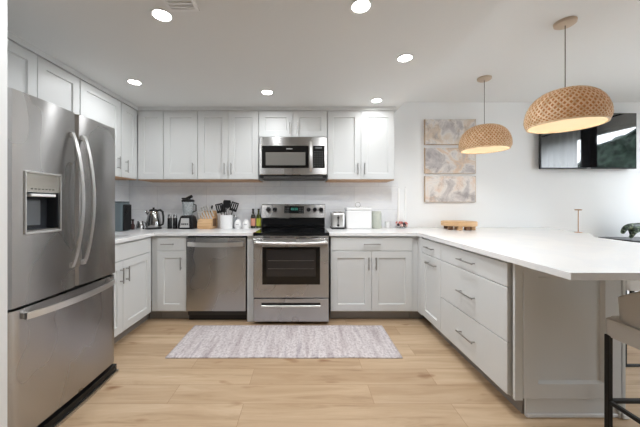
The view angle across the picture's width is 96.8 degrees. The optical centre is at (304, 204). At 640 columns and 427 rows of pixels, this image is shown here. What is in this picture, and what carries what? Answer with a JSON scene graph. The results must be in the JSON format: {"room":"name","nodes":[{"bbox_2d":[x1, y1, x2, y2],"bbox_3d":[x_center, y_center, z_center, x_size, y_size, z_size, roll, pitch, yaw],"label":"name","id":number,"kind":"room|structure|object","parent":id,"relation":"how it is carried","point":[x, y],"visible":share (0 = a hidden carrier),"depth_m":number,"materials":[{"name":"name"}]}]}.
{"room":"kitchen","nodes":[
{"label":"kitchen","id":0,"kind":"room"},
{"bbox_2d":[0,0,6,426],"bbox_3d":[-1.718,0.050,1.140,0.945,2.300,0.100,0,0,0],"label":"wall","id":1,"kind":"structure","parent":0,"point":[3,3],"depth_m":1.17,"materials":[{"name":"white paint"}]},
{"bbox_2d":[7,0,503,115],"bbox_3d":[-0.608,-1.235,0.364,3.365,0.270,6.528,0,0,0],"label":"ceiling","id":2,"kind":"structure","parent":0,"point":[309,53],"depth_m":1.95,"materials":[{"name":"white paint"}]},
{"bbox_2d":[127,79,141,84],"bbox_3d":[-1.530,-1.097,2.550,0.122,0.006,0.122,0,0,0],"label":"recessed light","id":3,"kind":"object","parent":2,"relation":"in","point":[131,81],"visible":1,"depth_m":2.55,"materials":[{"name":"white"}]},
{"bbox_2d":[150,8,173,21],"bbox_3d":[-0.830,-1.097,1.648,0.122,0.006,0.122,0,0,0],"label":"recessed light","id":4,"kind":"object","parent":2,"relation":"in","point":[159,14],"visible":1,"depth_m":1.65,"materials":[{"name":"white plastic"}]},
{"bbox_2d":[162,0,199,11],"bbox_3d":[-0.680,-1.096,1.455,0.170,0.008,0.310,0,0,0],"label":"ceiling vent","id":5,"kind":"object","parent":2,"relation":"in","point":[194,8],"visible":1,"depth_m":1.57,"materials":[{"name":"white metal"}]},
{"bbox_2d":[261,90,272,94],"bbox_3d":[-0.370,-1.097,2.780,0.122,0.006,0.122,0,0,0],"label":"recessed light","id":6,"kind":"object","parent":2,"relation":"in","point":[265,92],"visible":1,"depth_m":2.78,"materials":[{"name":"white plastic"}]},
{"bbox_2d":[350,0,371,13],"bbox_3d":[0.310,-1.097,1.573,0.122,0.006,0.122,0,0,0],"label":"recessed light","id":7,"kind":"object","parent":2,"relation":"in","point":[358,6],"visible":1,"depth_m":1.57,"materials":[{"name":"white"}]},
{"bbox_2d":[371,98,381,102],"bbox_3d":[0.755,-1.097,3.000,0.122,0.006,0.122,0,0,0],"label":"recessed light","id":8,"kind":"object","parent":2,"relation":"in","point":[377,100],"visible":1,"depth_m":2.99,"materials":[{"name":"white plastic"}]},
{"bbox_2d":[396,54,413,62],"bbox_3d":[0.750,-1.097,2.130,0.122,0.006,0.122,0,0,0],"label":"recessed light","id":9,"kind":"object","parent":2,"relation":"in","point":[403,58],"visible":1,"depth_m":2.13,"materials":[{"name":"white"}]},
{"bbox_2d":[59,301,639,426],"bbox_3d":[1.105,1.250,0.364,6.790,0.100,6.528,0,0,0],"label":"floor","id":10,"kind":"structure","parent":0,"point":[433,384],"depth_m":1.85,"materials":[{"name":"brown wood"}]},
{"bbox_2d":[7,87,117,426],"bbox_3d":[-1.721,0.329,1.680,0.868,1.742,0.744,0,0,0],"label":"refrigerator","id":11,"kind":"object","parent":10,"relation":"on","point":[61,281],"visible":0.99,"depth_m":1.55,"materials":[{"name":"grey metal"}]},
{"bbox_2d":[113,237,150,342],"bbox_3d":[-1.853,0.760,2.530,0.668,0.880,0.910,0,0,0],"label":"base cabinet","id":12,"kind":"object","parent":10,"relation":"on","point":[132,287],"visible":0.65,"depth_m":2.56,"materials":[{"name":"white paint"}]},
{"bbox_2d":[115,228,260,243],"bbox_3d":[-1.357,0.302,2.796,1.662,0.032,1.441,0,0,0],"label":"countertop","id":13,"kind":"structure","parent":12,"relation":"on","point":[124,236],"depth_m":2.87,"materials":[{"name":"white stone"}]},
{"bbox_2d":[115,201,130,231],"bbox_3d":[-1.975,0.126,3.060,0.180,0.320,0.150,0,0,0],"label":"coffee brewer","id":14,"kind":"object","parent":13,"relation":"on","point":[122,208],"visible":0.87,"depth_m":3.00,"materials":[{"name":"grey plastic"}]},
{"bbox_2d":[131,219,134,229],"bbox_3d":[-1.970,0.226,3.250,0.040,0.120,0.040,0,0,0],"label":"sauce bottle","id":15,"kind":"object","parent":13,"relation":"on","point":[132,220],"visible":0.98,"depth_m":3.24,"materials":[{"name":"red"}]},
{"bbox_2d":[136,221,145,229],"bbox_3d":[-1.889,0.238,3.257,0.098,0.095,0.087,0,0,39],"label":"milk pitcher","id":16,"kind":"object","parent":13,"relation":"on","point":[140,225],"visible":1,"depth_m":3.23,"materials":[{"name":"silver metal"}]},
{"bbox_2d":[145,207,163,229],"bbox_3d":[-1.771,0.160,3.326,0.180,0.252,0.190,0,0,-45],"label":"kettle","id":17,"kind":"object","parent":13,"relation":"on","point":[153,221],"visible":0.99,"depth_m":3.28,"materials":[{"name":"silver metal"}]},
{"bbox_2d":[167,214,171,228],"bbox_3d":[-1.600,0.200,3.360,0.050,0.172,0.050,0,0,0],"label":"mill","id":18,"kind":"object","parent":13,"relation":"on","point":[169,219],"visible":1,"depth_m":3.34,"materials":[{"name":"black"}]},
{"bbox_2d":[173,214,176,228],"bbox_3d":[-1.535,0.200,3.355,0.050,0.172,0.050,0,0,0],"label":"mill","id":19,"kind":"object","parent":13,"relation":"on","point":[174,215],"visible":1,"depth_m":3.33,"materials":[{"name":"black"}]},
{"bbox_2d":[178,195,196,228],"bbox_3d":[-1.387,0.085,3.375,0.193,0.400,0.178,0,0,0],"label":"blender","id":20,"kind":"object","parent":13,"relation":"on","point":[185,221],"visible":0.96,"depth_m":3.31,"materials":[{"name":"black plastic"}]},
{"bbox_2d":[197,205,217,228],"bbox_3d":[-1.159,0.148,3.371,0.181,0.275,0.200,0,0,7],"label":"knife block","id":21,"kind":"object","parent":13,"relation":"on","point":[208,219],"visible":0.99,"depth_m":3.31,"materials":[{"name":"brown wood"}]},
{"bbox_2d":[220,215,232,228],"bbox_3d":[-0.932,0.204,3.360,0.152,0.163,0.152,0,0,0],"label":"utensil crock","id":22,"kind":"object","parent":13,"relation":"on","point":[226,221],"visible":0.92,"depth_m":3.29,"materials":[{"name":"white ceramic"}]},
{"bbox_2d":[215,203,224,214],"bbox_3d":[-1.006,0.123,3.355,0.112,0.286,0.021,0,0,-7],"label":"slotted spatula","id":23,"kind":"object","parent":22,"relation":"in","point":[219,204],"visible":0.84,"depth_m":3.35,"materials":[{"name":"black plastic"}]},
{"bbox_2d":[223,200,230,214],"bbox_3d":[-0.918,0.106,3.351,0.092,0.319,0.015,0,0,0],"label":"spatula","id":24,"kind":"object","parent":22,"relation":"in","point":[226,203],"visible":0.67,"depth_m":3.34,"materials":[{"name":"black plastic"}]},
{"bbox_2d":[229,201,238,214],"bbox_3d":[-0.856,0.114,3.383,0.140,0.306,0.022,0,0,-7],"label":"slotted turner","id":25,"kind":"object","parent":22,"relation":"in","point":[233,203],"visible":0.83,"depth_m":3.38,"materials":[{"name":"black plastic"}]},
{"bbox_2d":[234,219,241,228],"bbox_3d":[-0.795,0.230,3.369,0.086,0.111,0.087,0,0,0],"label":"shaker","id":26,"kind":"object","parent":13,"relation":"on","point":[237,225],"visible":1,"depth_m":3.34,"materials":[{"name":"white ceramic"}]},
{"bbox_2d":[242,219,249,228],"bbox_3d":[-0.700,0.230,3.369,0.086,0.111,0.087,0,0,0],"label":"shaker","id":27,"kind":"object","parent":13,"relation":"on","point":[245,225],"visible":1,"depth_m":3.34,"materials":[{"name":"white ceramic"}]},
{"bbox_2d":[251,209,255,227],"bbox_3d":[-0.628,0.168,3.440,0.059,0.235,0.059,0,0,0],"label":"oil bottle","id":28,"kind":"object","parent":13,"relation":"on","point":[253,218],"visible":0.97,"depth_m":3.42,"materials":[{"name":"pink glass"}]},
{"bbox_2d":[256,209,260,227],"bbox_3d":[-0.562,0.168,3.440,0.059,0.235,0.059,0,0,0],"label":"oil bottle","id":29,"kind":"object","parent":13,"relation":"on","point":[258,217],"visible":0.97,"depth_m":3.42,"materials":[{"name":"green glass"}]},
{"bbox_2d":[149,236,160,318],"bbox_3d":[-1.576,0.760,2.961,0.124,0.880,0.084,0,0,0],"label":"cabinet filler","id":30,"kind":"object","parent":10,"relation":"on","point":[154,314],"visible":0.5,"depth_m":2.92,"materials":[{"name":"white paint"}]},
{"bbox_2d":[157,236,188,318],"bbox_3d":[-1.362,0.760,3.193,0.300,0.880,0.662,0,0,0],"label":"base cabinet","id":31,"kind":"object","parent":10,"relation":"on","point":[171,250],"visible":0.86,"depth_m":2.90,"materials":[{"name":"white paint"}]},
{"bbox_2d":[186,236,246,319],"bbox_3d":[-0.904,0.762,3.168,0.604,0.868,0.664,0,0,0],"label":"dishwasher","id":32,"kind":"object","parent":10,"relation":"on","point":[216,266],"visible":0.97,"depth_m":2.88,"materials":[{"name":"grey metal"}]},
{"bbox_2d":[247,236,253,321],"bbox_3d":[-0.560,0.760,3.215,0.064,0.880,0.618,0,0,0],"label":"end panel","id":33,"kind":"object","parent":10,"relation":"on","point":[250,298],"visible":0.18,"depth_m":2.91,"materials":[{"name":"white paint"}]},
{"bbox_2d":[165,325,402,358],"bbox_3d":[-0.165,1.196,2.510,1.854,0.008,0.604,0,0,0],"label":"rug","id":34,"kind":"object","parent":10,"relation":"on","point":[202,341],"visible":1,"depth_m":2.44,"materials":[{"name":"grey fabric"}]},
{"bbox_2d":[253,204,328,321],"bbox_3d":[-0.139,0.597,3.140,0.768,1.206,0.749,0,0,0],"label":"range","id":35,"kind":"object","parent":10,"relation":"on","point":[291,246],"visible":1,"depth_m":2.82,"materials":[{"name":"grey metal"}]},
{"bbox_2d":[253,228,328,235],"bbox_3d":[-0.139,0.298,3.137,0.760,0.034,0.606,0,0,0],"label":"cooktop","id":36,"kind":"object","parent":35,"relation":"in","point":[263,231],"depth_m":2.86,"materials":[{"name":"black glass"}]},
{"bbox_2d":[329,236,411,318],"bbox_3d":[0.679,0.760,3.193,0.835,0.880,0.662,0,0,0],"label":"base cabinet","id":37,"kind":"object","parent":10,"relation":"on","point":[370,277],"visible":0.94,"depth_m":2.90,"materials":[{"name":"white paint"}]},
{"bbox_2d":[409,236,422,318],"bbox_3d":[1.170,0.760,2.906,0.140,0.880,0.193,0,0,0],"label":"cabinet filler","id":38,"kind":"object","parent":10,"relation":"on","point":[416,313],"visible":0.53,"depth_m":2.92,"materials":[{"name":"white paint"}]},
{"bbox_2d":[422,238,450,344],"bbox_3d":[1.440,0.760,2.612,0.640,0.880,0.387,0,0,0],"label":"base cabinet","id":39,"kind":"object","parent":10,"relation":"on","point":[431,249],"visible":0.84,"depth_m":2.60,"materials":[{"name":"white paint"}]},
{"bbox_2d":[325,228,639,279],"bbox_3d":[1.598,0.302,2.353,2.704,0.032,2.326,0,0,0],"label":"countertop","id":40,"kind":"structure","parent":39,"relation":"on","point":[570,255],"depth_m":1.93,"materials":[{"name":"white stone"}]},
{"bbox_2d":[330,212,344,228],"bbox_3d":[0.382,0.187,3.362,0.156,0.198,0.225,0,0,0],"label":"toaster","id":41,"kind":"object","parent":40,"relation":"on","point":[337,219],"visible":1,"depth_m":3.28,"materials":[{"name":"silver metal"}]},
{"bbox_2d":[345,202,371,228],"bbox_3d":[0.632,0.128,3.395,0.298,0.315,0.172,0,0,0],"label":"bread box","id":42,"kind":"object","parent":40,"relation":"on","point":[359,217],"visible":1,"depth_m":3.31,"materials":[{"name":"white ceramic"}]},
{"bbox_2d":[372,211,381,228],"bbox_3d":[0.862,0.182,3.430,0.120,0.207,0.120,0,0,0],"label":"canister","id":43,"kind":"object","parent":40,"relation":"on","point":[376,215],"visible":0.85,"depth_m":3.38,"materials":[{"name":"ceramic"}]},
{"bbox_2d":[385,221,389,227],"bbox_3d":[0.998,0.246,3.440,0.060,0.078,0.060,0,0,0],"label":"candle cup","id":44,"kind":"object","parent":40,"relation":"on","point":[387,224],"visible":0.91,"depth_m":3.42,"materials":[{"name":"white ceramic"}]},
{"bbox_2d":[396,221,407,226],"bbox_3d":[1.172,0.243,3.441,0.148,0.085,0.113,0,0,0],"label":"ring","id":45,"kind":"object","parent":40,"relation":"on","point":[400,223],"visible":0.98,"depth_m":3.41,"materials":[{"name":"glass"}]},
{"bbox_2d":[397,187,399,226],"bbox_3d":[1.132,0.029,3.440,0.025,0.486,0.025,0,0,0],"label":"taper candle","id":46,"kind":"object","parent":45,"relation":"in","point":[398,219],"visible":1,"depth_m":3.43,"materials":[{"name":"white wax"}]},
{"bbox_2d":[404,188,405,226],"bbox_3d":[1.214,0.029,3.440,0.025,0.486,0.025,0,0,0],"label":"taper candle","id":47,"kind":"object","parent":45,"relation":"in","point":[405,188],"visible":1,"depth_m":3.43,"materials":[{"name":"white wax"}]},
{"bbox_2d":[441,220,477,229],"bbox_3d":[1.775,0.238,3.280,0.374,0.094,0.374,0,0,0],"label":"wooden riser","id":48,"kind":"object","parent":40,"relation":"on","point":[448,224],"visible":1,"depth_m":3.16,"materials":[{"name":"brown wood"}]},
{"bbox_2d":[574,209,582,232],"bbox_3d":[2.790,0.168,2.900,0.064,0.236,0.064,0,0,0],"label":"candlestick","id":49,"kind":"object","parent":40,"relation":"on","point":[574,209],"visible":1,"depth_m":2.90,"materials":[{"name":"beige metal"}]},
{"bbox_2d":[441,243,523,413],"bbox_3d":[1.437,0.760,2.020,0.636,0.880,0.794,0,0,0],"label":"base cabinet","id":50,"kind":"object","parent":10,"relation":"on","point":[476,288],"visible":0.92,"depth_m":1.88,"materials":[{"name":"white paint"}]},
{"bbox_2d":[513,264,629,418],"bbox_3d":[1.495,0.760,1.600,0.640,0.880,0.038,0,0,0],"label":"peninsula end panel","id":51,"kind":"object","parent":10,"relation":"on","point":[559,324],"visible":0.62,"depth_m":1.60,"materials":[{"name":"white paint"}]},
{"bbox_2d":[599,237,639,293],"bbox_3d":[4.000,0.800,3.325,0.760,0.800,0.370,0,0,0],"label":"console table","id":52,"kind":"object","parent":10,"relation":"on","point":[634,239],"visible":0.09,"depth_m":3.33,"materials":[{"name":"black"}]},
{"bbox_2d":[621,223,639,237],"bbox_3d":[3.901,0.299,3.270,0.556,0.178,0.117,0,0,0],"label":"plant","id":53,"kind":"object","parent":52,"relation":"on","point":[633,229],"visible":1,"depth_m":3.23,"materials":[{"name":"green plant"}]},
{"bbox_2d":[604,291,639,426],"bbox_3d":[1.715,0.759,1.170,0.510,0.882,0.470,0,0,0],"label":"counter stool","id":54,"kind":"object","parent":10,"relation":"on","point":[625,327],"visible":1,"depth_m":1.34,"materials":[{"name":"grey fabric"}]},
{"bbox_2d":[626,280,639,366],"bbox_3d":[2.600,0.759,2.320,0.510,0.882,0.470,0,0,0],"label":"counter stool","id":55,"kind":"object","parent":10,"relation":"on","point":[631,285],"visible":0.02,"depth_m":2.09,"materials":[{"name":"grey fabric"}]},
{"bbox_2d":[129,102,639,300],"bbox_3d":[1.105,-0.035,3.578,6.790,2.470,0.100,0,0,0],"label":"wall","id":56,"kind":"structure","parent":0,"point":[512,191],"depth_m":3.53,"materials":[{"name":"white paint"}]},
{"bbox_2d":[138,111,170,181],"bbox_3d":[-1.744,-0.664,3.365,0.287,0.781,0.323,0,0,0],"label":"upper cabinet","id":57,"kind":"object","parent":56,"relation":"attached to","point":[150,123],"visible":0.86,"depth_m":3.20,"materials":[{"name":"white paint"}]},
{"bbox_2d":[164,111,203,181],"bbox_3d":[-1.405,-0.664,3.347,0.384,0.781,0.358,0,0,0],"label":"upper cabinet","id":58,"kind":"object","parent":56,"relation":"attached to","point":[180,127],"visible":0.91,"depth_m":3.21,"materials":[{"name":"white paint"}]},
{"bbox_2d":[7,30,395,111],"bbox_3d":[-0.704,-1.079,3.052,3.482,0.043,1.414,0,0,-29],"label":"trim","id":59,"kind":"structure","parent":56,"relation":"attached to","point":[11,36],"depth_m":3.19,"materials":[{"name":"white paint"}]},
{"bbox_2d":[198,111,262,181],"bbox_3d":[-0.868,-0.664,3.347,0.685,0.781,0.358,0,0,0],"label":"upper cabinet","id":60,"kind":"object","parent":56,"relation":"attached to","point":[228,141],"visible":0.97,"depth_m":3.21,"materials":[{"name":"white paint"}]},
{"bbox_2d":[129,181,397,227],"bbox_3d":[-0.515,-0.002,3.523,3.330,0.576,0.010,0,0,0],"label":"backsplash","id":61,"kind":"structure","parent":56,"relation":"attached to","point":[143,195],"depth_m":3.52,"materials":[{"name":"tile"}]},
{"bbox_2d":[259,111,326,136],"bbox_3d":[-0.136,-0.908,3.347,0.770,0.293,0.358,0,0,0],"label":"upper cabinet","id":62,"kind":"object","parent":56,"relation":"attached to","point":[271,123],"visible":0.88,"depth_m":3.20,"materials":[{"name":"white paint"}]},
{"bbox_2d":[259,137,326,180],"bbox_3d":[-0.131,-0.522,3.317,0.758,0.455,0.405,0,0,0],"label":"microwave","id":63,"kind":"object","parent":62,"relation":"attached to","point":[280,158],"visible":1,"depth_m":3.15,"materials":[{"name":"grey metal"}]},
{"bbox_2d":[325,111,393,181],"bbox_3d":[0.631,-0.664,3.347,0.756,0.781,0.358,0,0,0],"label":"upper cabinet","id":64,"kind":"object","parent":56,"relation":"attached to","point":[360,144],"visible":0.99,"depth_m":3.21,"materials":[{"name":"white paint"}]},
{"bbox_2d":[424,176,475,201],"bbox_3d":[1.791,-0.190,3.511,0.626,0.323,0.031,0,0,0],"label":"painting","id":65,"kind":"object","parent":56,"relation":"attached to","point":[436,188],"visible":1,"depth_m":3.50,"materials":[{"name":"beige wood"}]},
{"bbox_2d":[424,148,475,173],"bbox_3d":[1.791,-0.542,3.511,0.626,0.318,0.031,0,0,0],"label":"painting","id":66,"kind":"object","parent":56,"relation":"attached to","point":[436,160],"visible":0.85,"depth_m":3.50,"materials":[{"name":"beige wood"}]},
{"bbox_2d":[424,119,475,144],"bbox_3d":[1.791,-0.896,3.511,0.626,0.314,0.031,0,0,0],"label":"painting","id":67,"kind":"object","parent":56,"relation":"attached to","point":[436,131],"visible":0.72,"depth_m":3.50,"materials":[{"name":"beige wood"}]},
{"bbox_2d":[539,113,635,168],"bbox_3d":[3.446,-0.772,3.479,1.169,0.676,0.065,0,0,0],"label":"television","id":68,"kind":"object","parent":56,"relation":"attached to","point":[611,144],"visible":0.84,"depth_m":3.45,"materials":[{"name":"black glass"}]},
{"bbox_2d":[406,0,639,101],"bbox_3d":[2.788,-1.320,0.364,3.425,0.100,6.528,0,0,0],"label":"ceiling","id":69,"kind":"structure","parent":0,"point":[518,45],"depth_m":2.40,"materials":[{"name":"white paint"}]},
{"bbox_2d":[458,75,512,153],"bbox_3d":[1.800,-0.907,2.850,0.460,0.726,0.461,0,0,27],"label":"pendant lamp","id":70,"kind":"object","parent":69,"relation":"hanging from","point":[484,138],"visible":1,"depth_m":2.72,"materials":[{"name":"beige wicker"}]},
{"bbox_2d":[523,16,613,133],"bbox_3d":[1.810,-0.907,1.976,0.460,0.726,0.461,0,0,27],"label":"pendant lamp","id":71,"kind":"object","parent":69,"relation":"hanging from","point":[579,107],"visible":1,"depth_m":1.87,"materials":[{"name":"beige wicker"}]},
{"bbox_3d":[-2.240,0.050,0.364,0.100,2.300,6.328,0,0,0],"label":"wall","id":72,"kind":"structure","parent":0,"visible":0},
{"bbox_2d":[7,39,79,114],"bbox_3d":[-2.038,-0.828,2.006,0.299,0.455,0.756,0,0,0],"label":"upper cabinet","id":73,"kind":"object","parent":72,"relation":"attached to","point":[29,73],"visible":0.59,"depth_m":2.03,"materials":[{"name":"white paint"}]},
{"bbox_2d":[80,79,120,177],"bbox_3d":[-2.021,-0.664,2.652,0.334,0.781,0.524,0,0,0],"label":"upper cabinet","id":74,"kind":"object","parent":72,"relation":"attached to","point":[95,104],"visible":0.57,"depth_m":2.68,"materials":[{"name":"white paint"}]},
{"bbox_2d":[115,180,128,200],"bbox_3d":[-2.185,-0.002,2.804,0.010,0.576,1.448,0,0,0],"label":"backsplash","id":75,"kind":"structure","parent":72,"relation":"attached to","point":[121,186],"depth_m":3.37,"materials":[{"name":"tile"}]},
{"bbox_2d":[115,102,136,179],"bbox_3d":[-2.021,-0.664,3.063,0.334,0.781,0.270,0,0,0],"label":"upper cabinet","id":76,"kind":"object","parent":72,"relation":"attached to","point":[128,114],"visible":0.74,"depth_m":3.06,"materials":[{"name":"white paint"}]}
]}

